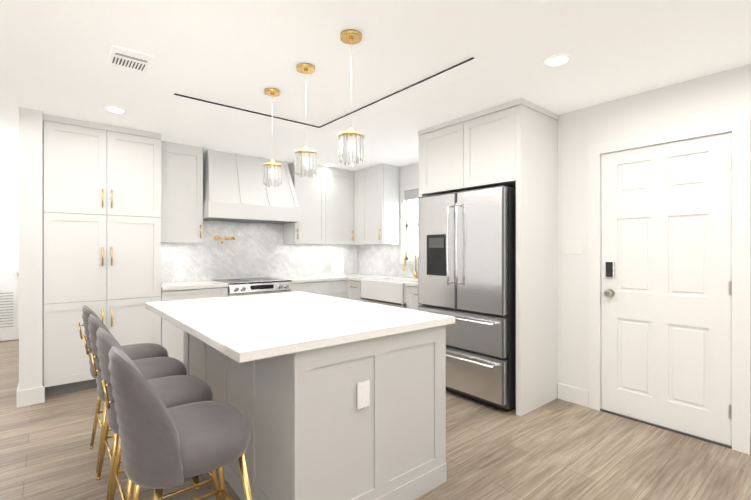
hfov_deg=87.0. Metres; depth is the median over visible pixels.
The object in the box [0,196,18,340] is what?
hall door
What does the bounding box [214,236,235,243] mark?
pot filler
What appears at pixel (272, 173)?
pendant light
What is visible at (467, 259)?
fridge
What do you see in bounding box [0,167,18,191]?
wall
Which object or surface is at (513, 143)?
enclosure
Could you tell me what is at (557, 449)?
floor
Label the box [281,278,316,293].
base cabinet
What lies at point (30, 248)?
wall
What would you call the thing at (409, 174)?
wall
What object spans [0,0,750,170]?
ceiling
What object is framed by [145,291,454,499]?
kitchen island
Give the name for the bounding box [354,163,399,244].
upper cabinet
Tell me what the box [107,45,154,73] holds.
ceiling vent
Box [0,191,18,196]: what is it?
door frame
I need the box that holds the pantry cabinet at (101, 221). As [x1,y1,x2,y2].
[43,114,160,396]
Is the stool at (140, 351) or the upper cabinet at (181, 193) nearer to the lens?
the stool at (140, 351)
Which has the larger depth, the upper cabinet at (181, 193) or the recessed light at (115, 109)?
the upper cabinet at (181, 193)
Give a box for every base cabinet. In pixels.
[161,280,228,363]
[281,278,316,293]
[313,278,328,294]
[325,278,344,297]
[345,278,404,301]
[401,282,418,309]
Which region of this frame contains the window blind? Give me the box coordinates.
[404,189,418,199]
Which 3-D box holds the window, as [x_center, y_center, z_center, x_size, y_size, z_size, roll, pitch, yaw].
[0.694,-0.340,5.150,0.100,1.060,1.000,0,0,-40]
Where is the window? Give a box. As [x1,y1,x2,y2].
[400,184,418,263]
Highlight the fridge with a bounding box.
[418,185,515,411]
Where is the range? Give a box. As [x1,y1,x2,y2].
[212,277,291,295]
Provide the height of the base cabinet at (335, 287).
0.870 m
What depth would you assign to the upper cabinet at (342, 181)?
5.71 m
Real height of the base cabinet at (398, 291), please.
0.870 m
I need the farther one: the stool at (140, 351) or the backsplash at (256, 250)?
the backsplash at (256, 250)
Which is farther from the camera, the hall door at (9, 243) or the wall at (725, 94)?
the hall door at (9, 243)
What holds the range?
on the floor
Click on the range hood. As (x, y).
(235, 189)
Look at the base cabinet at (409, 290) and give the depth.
4.50 m
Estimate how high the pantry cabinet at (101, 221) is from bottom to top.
2.445 m
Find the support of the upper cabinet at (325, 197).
attached to the wall
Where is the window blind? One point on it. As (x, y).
(411, 194)
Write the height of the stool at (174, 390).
0.945 m
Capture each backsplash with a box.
[161,220,357,282]
[358,244,417,276]
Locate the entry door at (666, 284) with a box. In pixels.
[601,132,731,445]
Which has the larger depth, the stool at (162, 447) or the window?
the window
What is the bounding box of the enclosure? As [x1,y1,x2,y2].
[418,98,558,415]
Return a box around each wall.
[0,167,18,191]
[19,107,42,390]
[400,162,418,254]
[558,64,750,453]
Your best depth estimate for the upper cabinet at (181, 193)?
4.34 m
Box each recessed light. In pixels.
[105,106,126,112]
[544,54,570,66]
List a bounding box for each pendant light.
[262,88,282,187]
[294,63,316,178]
[338,29,363,166]
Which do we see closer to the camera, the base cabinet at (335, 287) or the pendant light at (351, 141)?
the pendant light at (351, 141)
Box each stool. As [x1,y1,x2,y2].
[78,305,167,475]
[83,314,195,499]
[90,327,220,499]
[102,346,252,499]
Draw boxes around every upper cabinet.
[161,141,202,242]
[283,162,330,244]
[331,167,353,244]
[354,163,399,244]
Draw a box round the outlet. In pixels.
[357,380,369,408]
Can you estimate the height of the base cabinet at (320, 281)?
0.870 m
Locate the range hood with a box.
[203,149,299,223]
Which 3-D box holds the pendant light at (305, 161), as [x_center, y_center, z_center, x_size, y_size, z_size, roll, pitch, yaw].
[-0.455,-0.832,2.587,0.148,0.724,0.148,0,0,-40]
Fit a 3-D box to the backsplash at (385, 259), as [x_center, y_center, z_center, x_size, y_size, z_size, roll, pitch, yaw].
[0.420,0.157,5.441,0.010,0.475,2.178,0,0,-40]
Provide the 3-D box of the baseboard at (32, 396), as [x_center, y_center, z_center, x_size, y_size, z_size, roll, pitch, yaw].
[-3.913,1.215,4.557,0.176,0.130,3.334,0,0,-40]
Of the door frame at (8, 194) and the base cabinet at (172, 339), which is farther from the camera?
the door frame at (8, 194)
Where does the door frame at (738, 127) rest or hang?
attached to the wall at (725, 94)
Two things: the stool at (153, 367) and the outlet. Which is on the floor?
the stool at (153, 367)
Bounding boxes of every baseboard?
[16,382,44,407]
[557,383,587,406]
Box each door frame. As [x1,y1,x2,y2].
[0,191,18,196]
[588,114,749,454]
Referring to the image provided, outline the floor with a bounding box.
[0,339,750,499]
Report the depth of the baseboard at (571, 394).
3.32 m
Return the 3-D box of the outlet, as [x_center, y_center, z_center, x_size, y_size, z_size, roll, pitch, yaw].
[-0.054,0.665,1.822,0.070,0.120,0.008,0,0,-40]
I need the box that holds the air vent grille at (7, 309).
[0,290,14,329]
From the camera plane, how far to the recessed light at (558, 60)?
2.43 m
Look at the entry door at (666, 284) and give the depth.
2.82 m
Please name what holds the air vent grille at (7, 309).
attached to the hall door at (9, 243)

